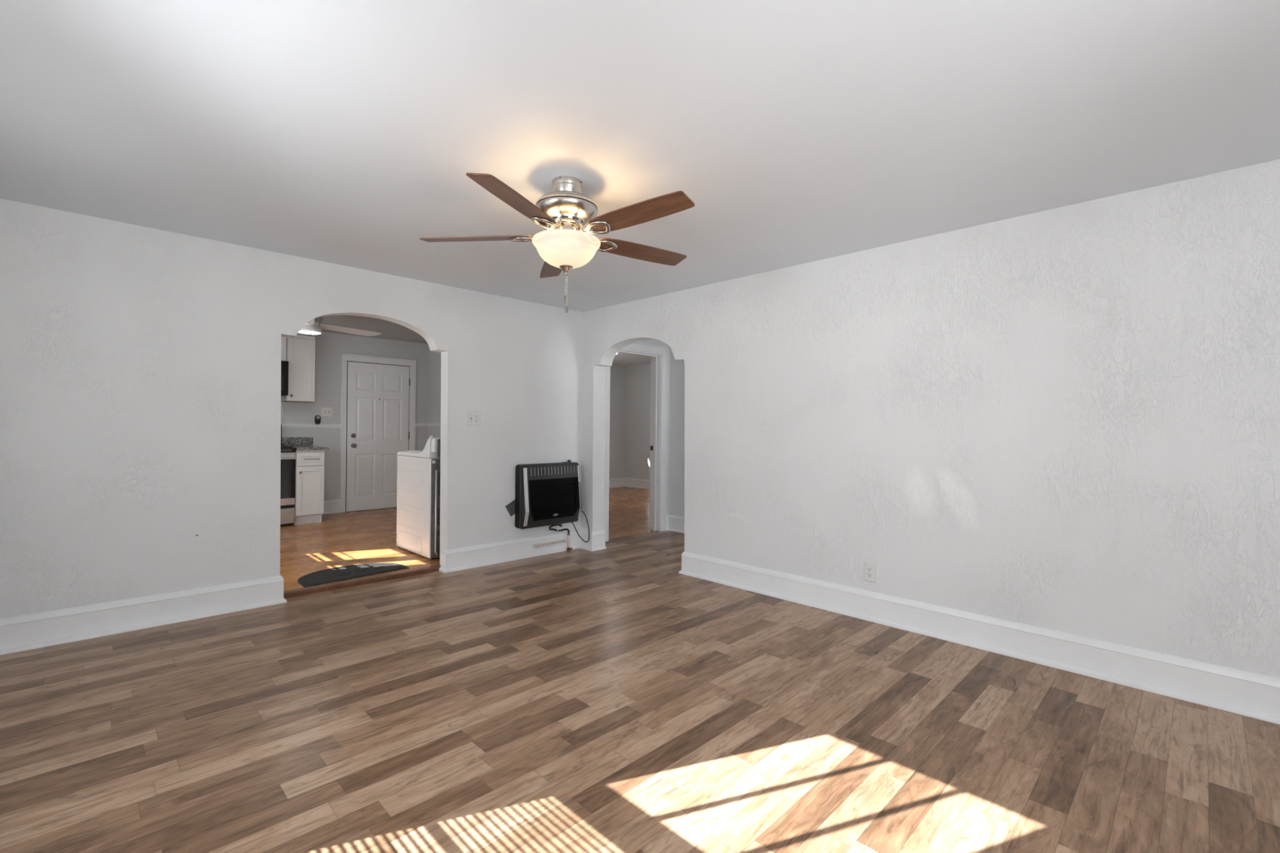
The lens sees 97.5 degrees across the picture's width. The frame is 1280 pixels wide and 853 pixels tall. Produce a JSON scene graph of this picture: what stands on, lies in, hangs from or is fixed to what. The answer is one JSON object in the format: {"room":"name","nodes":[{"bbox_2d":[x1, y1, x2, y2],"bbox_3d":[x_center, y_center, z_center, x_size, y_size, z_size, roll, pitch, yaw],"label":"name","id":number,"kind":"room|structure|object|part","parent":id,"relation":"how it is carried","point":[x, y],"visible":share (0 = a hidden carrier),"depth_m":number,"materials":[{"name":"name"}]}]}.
{"room":"empty living room","nodes":[
{"label":"empty living room","id":0,"kind":"room"},
{"bbox_2d":[0,198,582,618],"bbox_3d":[-2.062,0.016,4.468,4.290,2.441,0.133,1,0,-45],"label":"wall","id":1,"kind":"structure","parent":0,"point":[140,366],"depth_m":3.55,"materials":[{"name":"paint"}]},
{"bbox_2d":[0,575,286,655],"bbox_3d":[-3.035,1.130,3.443,1.484,0.188,0.113,1,0,-45],"label":"baseboard","id":2,"kind":"structure","parent":1,"relation":"attached to","point":[24,633],"depth_m":3.37,"materials":[{"name":"white wood"}]},
{"bbox_2d":[466,411,480,426],"bbox_3d":[-1.465,-0.071,4.953,0.135,0.127,0.021,1,0,-45],"label":"light switch","id":3,"kind":"object","parent":1,"relation":"attached to","point":[473,418],"visible":1,"depth_m":4.96,"materials":[{"name":"white plastic"}]},
{"bbox_2d":[504,497,515,524],"bbox_3d":[-1.183,0.792,5.252,0.206,0.258,0.002,1,0,-45],"label":"instruction sheet","id":4,"kind":"object","parent":1,"relation":"attached to","point":[509,507],"visible":0.75,"depth_m":5.24,"materials":[{"name":"white paper"}]},
{"bbox_3d":[-1.185,0.760,5.248,0.170,0.161,0.001,1,0,-45],"label":"printed panel","id":5,"kind":"part","parent":4,"relation":"part of","materials":[{"name":"grey paper"}]},
{"bbox_2d":[438,528,606,573],"bbox_3d":[-1.035,1.154,5.296,1.661,0.188,0.228,1,0,-42],"label":"baseboard","id":6,"kind":"structure","parent":1,"relation":"attached to","point":[452,560],"depth_m":5.24,"materials":[{"name":"white wood"}]},
{"bbox_2d":[515,459,582,528],"bbox_3d":[-0.869,0.662,5.443,0.690,0.652,0.168,1,0,-45],"label":"wall heater","id":7,"kind":"object","parent":1,"relation":"attached to","point":[547,494],"visible":1,"depth_m":5.38,"materials":[{"name":"black metal"}]},
{"bbox_3d":[-0.823,0.844,5.429,0.576,0.088,0.025,1,0,-45],"label":"panel","id":8,"kind":"part","parent":7,"relation":"part of","materials":[{"name":"black metal"}]},
{"bbox_2d":[571,510,589,542],"bbox_3d":[-0.608,1.014,5.702,0.196,0.325,0.058,1,0,-6],"label":"power cord","id":9,"kind":"object","parent":7,"relation":"hanging from","point":[580,510],"visible":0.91,"depth_m":5.70,"materials":[{"name":"black plastic"}]},
{"bbox_2d":[533,533,572,551],"bbox_3d":[-0.848,1.158,5.522,0.438,0.184,0.060,1,0,-45],"label":"gas pipe","id":10,"kind":"object","parent":1,"relation":"attached to","point":[568,549],"visible":1,"depth_m":5.59,"materials":[{"name":"beige metal"}]},
{"bbox_2d":[548,524,569,533],"bbox_3d":[-0.801,1.015,5.573,0.246,0.114,0.038,1,0,-45],"label":"gas hose","id":11,"kind":"object","parent":10,"relation":"attached to","point":[559,525],"visible":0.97,"depth_m":5.55,"materials":[{"name":"black plastic"}]},
{"bbox_2d":[280,331,428,500],"bbox_3d":[-4.799,0.013,7.253,4.347,2.608,0.150,1,0,-45],"label":"wall","id":12,"kind":"structure","parent":0,"point":[329,347],"depth_m":7.74,"materials":[{"name":"grey paint"}]},
{"bbox_2d":[280,402,284,423],"bbox_3d":[-4.638,-0.178,7.279,0.048,0.274,0.032,1,0,-45],"label":"cord","id":13,"kind":"object","parent":12,"relation":"attached to","point":[281,402],"visible":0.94,"depth_m":7.29,"materials":[{"name":"white"}]},
{"bbox_2d":[280,336,286,360],"bbox_3d":[-4.814,-0.976,6.900,0.754,0.310,0.319,1,0,-45],"label":"upper cabinet","id":14,"kind":"object","parent":12,"relation":"attached to","point":[283,340],"visible":0.09,"depth_m":7.03,"materials":[{"name":"white paint"}]},
{"bbox_2d":[280,360,288,396],"bbox_3d":[-4.771,-0.599,6.854,0.752,0.438,0.447,1,0,-45],"label":"microwave","id":15,"kind":"object","parent":14,"relation":"attached to","point":[284,364],"visible":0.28,"depth_m":6.96,"materials":[{"name":"black plastic"}]},
{"bbox_2d":[281,437,313,445],"bbox_3d":[-4.526,0.198,7.405,0.379,0.110,0.021,1,0,-45],"label":"backsplash","id":16,"kind":"structure","parent":12,"relation":"attached to","point":[285,441],"depth_m":7.40,"materials":[{"name":"stone"}]},
{"bbox_2d":[280,334,315,402],"bbox_3d":[-4.424,-0.745,7.268,0.314,0.850,0.349,1,0,-45],"label":"upper cabinet","id":17,"kind":"object","parent":12,"relation":"attached to","point":[300,349],"visible":0.92,"depth_m":7.17,"materials":[{"name":"white paint"}]},
{"bbox_3d":[-4.446,-0.323,7.286,0.303,0.004,0.292,1,0,-45],"label":"panel","id":18,"kind":"part","parent":17,"relation":"part of","materials":[{"name":"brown wood"}]},
{"bbox_2d":[280,423,341,427],"bbox_3d":[-4.399,-0.009,7.531,0.725,0.050,0.022,1,0,-45],"label":"chair rail","id":19,"kind":"object","parent":12,"relation":"attached to","point":[283,425],"visible":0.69,"depth_m":7.50,"materials":[{"name":"white wood"}]},
{"bbox_2d":[314,415,320,424],"bbox_3d":[-4.348,-0.093,7.574,0.069,0.120,0.032,1,0,-45],"label":"camera","id":20,"kind":"object","parent":19,"relation":"on","point":[317,418],"visible":1,"depth_m":7.56,"materials":[{"name":"black plastic"}]},
{"bbox_2d":[321,407,332,417],"bbox_3d":[-4.268,-0.196,7.661,0.135,0.127,0.021,1,0,-45],"label":"switch plate","id":21,"kind":"object","parent":12,"relation":"attached to","point":[326,411],"visible":1,"depth_m":7.66,"materials":[{"name":"white plastic"}]},
{"bbox_2d":[321,498,341,514],"bbox_3d":[-4.292,1.098,7.637,0.405,0.188,0.034,1,0,-45],"label":"baseboard","id":22,"kind":"structure","parent":12,"relation":"attached to","point":[331,506],"depth_m":7.70,"materials":[{"name":"white wood"}]},
{"bbox_2d":[345,360,410,511],"bbox_3d":[-3.770,0.142,8.129,0.881,2.112,0.106,1,0,-45],"label":"door","id":23,"kind":"structure","parent":12,"relation":"in","point":[377,421],"depth_m":8.10,"materials":[{"name":"white wood"}]},
{"bbox_3d":[-4.004,0.269,7.867,0.064,0.064,0.066,1,0,-45],"label":"knob","id":24,"kind":"part","parent":23,"relation":"part of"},
{"bbox_2d":[339,353,416,512],"bbox_3d":[-3.777,0.096,8.146,1.039,2.206,0.030,1,0,-45],"label":"door frame","id":25,"kind":"structure","parent":12,"relation":"attached to","point":[344,357],"depth_m":7.88,"materials":[{"name":"white wood"}]},
{"bbox_2d":[318,315,427,343],"bbox_3d":[-3.528,-1.383,5.854,4.547,0.200,3.914,1,0,-45],"label":"ceiling","id":26,"kind":"structure","parent":0,"point":[388,330],"depth_m":7.23,"materials":[{"name":"paint"}]},
{"bbox_2d":[298,316,381,336],"bbox_3d":[-3.355,-1.133,5.960,1.312,0.296,1.353,1,0,-45],"label":"ceiling fan","id":27,"kind":"object","parent":26,"relation":"hanging from","point":[312,326],"visible":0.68,"depth_m":6.02,"materials":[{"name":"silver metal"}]},
{"bbox_3d":[-3.275,-1.075,5.530,0.137,0.040,0.698,1,0,-26],"label":"blade","id":28,"kind":"part","parent":27,"relation":"part of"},
{"bbox_3d":[-3.256,-1.073,6.288,0.137,0.040,0.698,0,0,34],"label":"blade","id":29,"kind":"part","parent":27,"relation":"part of","materials":[{"name":"beige wood"}]},
{"bbox_2d":[427,346,440,439],"bbox_3d":[-1.914,0.040,7.367,0.100,2.608,3.764,1,0,-45],"label":"wall","id":30,"kind":"structure","parent":0,"point":[434,357],"depth_m":8.51,"materials":[{"name":"grey paint"}]},
{"bbox_2d":[415,422,440,426],"bbox_3d":[-2.485,-0.020,7.725,0.205,0.050,2.450,1,0,-45],"label":"chair rail","id":31,"kind":"object","parent":30,"relation":"attached to","point":[430,424],"visible":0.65,"depth_m":8.55,"materials":[{"name":"white wood"}]},
{"bbox_2d":[608,364,626,478],"bbox_3d":[-1.839,-0.022,10.481,4.403,2.550,0.120,1,0,-45],"label":"wall","id":32,"kind":"structure","parent":0,"point":[618,373],"depth_m":11.76,"materials":[{"name":"paint"}]},
{"bbox_2d":[612,351,650,366],"bbox_3d":[-0.415,-1.387,9.070,4.403,0.200,4.074,1,0,-45],"label":"ceiling","id":33,"kind":"structure","parent":0,"point":[624,359],"depth_m":10.76,"materials":[{"name":"paint"}]},
{"bbox_2d":[625,364,650,479],"bbox_3d":[1.157,0.006,10.524,0.100,2.550,4.050,1,0,-45],"label":"wall","id":34,"kind":"structure","parent":0,"point":[637,404],"depth_m":11.66,"materials":[{"name":"paint"}]},
{"bbox_2d":[608,477,649,489],"bbox_3d":[-0.447,1.169,9.042,4.243,0.188,3.895,1,0,-45],"label":"baseboard","id":35,"kind":"structure","parent":34,"relation":"attached to","point":[621,482],"depth_m":11.68,"materials":[{"name":"white wood"}]},
{"bbox_2d":[0,0,1279,311],"bbox_3d":[0.607,-1.308,2.633,5.855,0.250,6.486,1,0,-45],"label":"ceiling","id":36,"kind":"structure","parent":0,"point":[349,133],"depth_m":2.15,"materials":[{"name":"paint"}]},
{"bbox_2d":[419,172,694,312],"bbox_3d":[-0.320,-0.874,2.733,1.367,0.637,1.353,1,0,-45],"label":"ceiling fan","id":37,"kind":"object","parent":36,"relation":"hanging from","point":[563,246],"visible":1,"depth_m":2.63,"materials":[{"name":"brown wood"}]},
{"bbox_3d":[-0.797,-0.923,2.759,0.543,0.039,0.132,1,0,1],"label":"blade","id":38,"kind":"part","parent":37,"relation":"part of","materials":[{"name":"brown wood"}]},
{"bbox_3d":[-0.509,-0.932,2.331,0.132,0.030,0.543,1,0,19],"label":"blade","id":39,"kind":"part","parent":37,"relation":"part of","materials":[{"name":"brown wood"}]},
{"bbox_3d":[-0.478,-0.920,3.165,0.132,0.041,0.543,1,0,-17],"label":"blade","id":40,"kind":"part","parent":37,"relation":"part of","materials":[{"name":"brown wood"}]},
{"bbox_3d":[-0.359,-0.844,2.743,0.332,0.132,0.332,1,0,-45],"label":"lamp shade","id":41,"kind":"part","parent":37,"relation":"part of","materials":[{"name":"white glass"}]},
{"bbox_3d":[-0.357,-0.666,2.744,0.004,0.157,0.004,1,0,-45],"label":"pull chain","id":42,"kind":"part","parent":37,"relation":"part of","materials":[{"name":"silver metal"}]},
{"bbox_3d":[-0.014,-0.935,2.472,0.543,0.037,0.132,0,0,37],"label":"blade","id":43,"kind":"part","parent":37,"relation":"part of","materials":[{"name":"brown wood"}]},
{"bbox_3d":[0.006,-0.927,2.987,0.543,0.036,0.132,1,0,-35],"label":"blade","id":44,"kind":"part","parent":37,"relation":"part of","materials":[{"name":"brown wood"}]},
{"bbox_2d":[0,486,1279,852],"bbox_3d":[0.239,1.305,5.162,8.950,0.150,10.560,1,0,-45],"label":"floor","id":45,"kind":"structure","parent":0,"point":[613,699],"depth_m":2.30,"materials":[{"name":"brown wood"}]},
{"bbox_2d":[280,424,297,526],"bbox_3d":[-4.638,0.575,6.708,0.758,1.224,0.796,1,0,-45],"label":"range","id":46,"kind":"object","parent":45,"relation":"on","point":[288,458],"visible":0.27,"depth_m":6.67,"materials":[{"name":"white metal"}]},
{"bbox_3d":[-4.405,1.060,6.468,0.750,0.184,0.030,1,0,-45],"label":"storage drawer","id":47,"kind":"part","parent":46,"relation":"part of","materials":[{"name":"silver metal"}]},
{"bbox_3d":[-4.392,0.891,6.456,0.744,0.081,0.005,1,0,-45],"label":"door trim","id":48,"kind":"part","parent":46,"relation":"part of","materials":[{"name":"silver metal"}]},
{"bbox_3d":[-4.390,0.617,6.457,0.740,0.460,0.004,1,0,-45],"label":"door glass","id":49,"kind":"part","parent":46,"relation":"part of","materials":[{"name":"black glass"}]},
{"bbox_3d":[-4.402,0.653,6.468,0.748,0.560,0.030,1,0,-45],"label":"oven door","id":50,"kind":"part","parent":46,"relation":"part of","materials":[{"name":"black glass"}]},
{"bbox_2d":[280,448,296,452],"bbox_3d":[-4.650,0.278,6.723,0.758,0.047,0.755,1,0,-45],"label":"cooktop","id":51,"kind":"object","parent":46,"relation":"in","point":[282,450],"depth_m":6.67,"materials":[{"name":"black glass"}]},
{"bbox_3d":[-4.361,0.379,6.455,0.725,0.024,0.047,1,0,-45],"label":"handle","id":52,"kind":"part","parent":46,"relation":"part of","materials":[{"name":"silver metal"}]},
{"bbox_2d":[292,449,324,524],"bbox_3d":[-4.278,0.738,7.105,0.308,0.906,0.802,1,0,-45],"label":"base cabinet","id":53,"kind":"object","parent":45,"relation":"on","point":[309,464],"visible":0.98,"depth_m":6.85,"materials":[{"name":"white paint"}]},
{"bbox_2d":[281,437,328,450],"bbox_3d":[-4.252,0.215,7.130,0.379,0.140,0.799,1,0,-45],"label":"countertop","id":54,"kind":"structure","parent":53,"relation":"on","point":[300,443],"depth_m":7.33,"materials":[{"name":"stone"}]},
{"bbox_3d":[-4.026,0.781,6.851,0.304,0.588,0.020,1,0,-45],"label":"door","id":55,"kind":"part","parent":53,"relation":"part of","materials":[{"name":"white paint"}]},
{"bbox_3d":[-4.022,0.399,6.852,0.304,0.161,0.020,1,0,-45],"label":"drawer","id":56,"kind":"part","parent":53,"relation":"part of","materials":[{"name":"white paint"}]},
{"bbox_2d":[297,562,408,587],"bbox_3d":[-2.382,1.198,4.633,0.800,0.014,0.472,1,0,-45],"label":"door mat","id":57,"kind":"object","parent":45,"relation":"on","point":[352,571],"visible":1,"depth_m":4.59,"materials":[{"name":"grey rubber"}]},
{"bbox_2d":[283,564,440,598],"bbox_3d":[-2.168,1.218,4.436,1.245,0.033,0.068,1,0,-45],"label":"threshold","id":58,"kind":"object","parent":45,"relation":"on","point":[309,590],"visible":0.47,"depth_m":4.37,"materials":[{"name":"brown wood"}]},
{"bbox_2d":[395,435,440,559],"bbox_3d":[-1.896,0.647,5.550,0.693,1.127,0.820,1,0,-45],"label":"washing machine","id":59,"kind":"object","parent":45,"relation":"on","point":[418,472],"visible":0.56,"depth_m":5.20,"materials":[{"name":"white metal"}]},
{"bbox_3d":[-1.995,0.245,5.654,0.567,0.010,0.339,1,0,-45],"label":"lid","id":60,"kind":"part","parent":59,"relation":"part of","materials":[{"name":"white metal"}]},
{"bbox_3d":[-1.654,0.745,5.306,0.663,0.895,0.009,1,0,-45],"label":"panel","id":61,"kind":"part","parent":59,"relation":"part of","materials":[{"name":"grey metal"}]},
{"bbox_2d":[638,339,670,531],"bbox_3d":[-0.143,-0.016,6.477,1.265,2.550,0.155,1,0,-45],"label":"wall","id":62,"kind":"structure","parent":0,"point":[657,342],"depth_m":6.85,"materials":[{"name":"paint"}]},
{"bbox_2d":[604,342,667,542],"bbox_3d":[-0.099,0.144,6.506,1.018,2.232,0.187,1,0,-45],"label":"door frame","id":63,"kind":"structure","parent":62,"relation":"in","point":[658,354],"depth_m":6.76,"materials":[{"name":"white wood"}]},
{"bbox_2d":[668,347,684,516],"bbox_3d":[1.579,0.054,5.716,0.100,2.441,3.665,1,0,-45],"label":"wall","id":64,"kind":"structure","parent":0,"point":[677,388],"depth_m":6.78,"materials":[{"name":"paint"}]},
{"bbox_2d":[666,514,684,533],"bbox_3d":[1.528,1.179,5.635,0.069,0.188,3.410,1,0,-45],"label":"baseboard","id":65,"kind":"structure","parent":64,"relation":"attached to","point":[673,523],"depth_m":6.76,"materials":[{"name":"white wood"}]},
{"bbox_2d":[580,159,1279,678],"bbox_3d":[1.656,0.049,3.666,0.157,2.441,6.253,1,0,-45],"label":"wall","id":66,"kind":"structure","parent":0,"point":[1066,419],"depth_m":3.11,"materials":[{"name":"paint"}]},
{"bbox_2d":[863,562,875,582],"bbox_3d":[1.509,0.957,3.686,0.008,0.122,0.079,1,0,-45],"label":"wall outlet","id":67,"kind":"object","parent":66,"relation":"attached to","point":[869,569],"visible":1,"depth_m":3.68,"materials":[{"name":"white plastic"}]},
{"bbox_2d":[679,551,1279,724],"bbox_3d":[2.121,1.179,3.162,0.191,0.188,4.871,1,0,-45],"label":"baseboard","id":68,"kind":"structure","parent":66,"relation":"attached to","point":[1248,694],"depth_m":3.05,"materials":[{"name":"white wood"}]}
]}

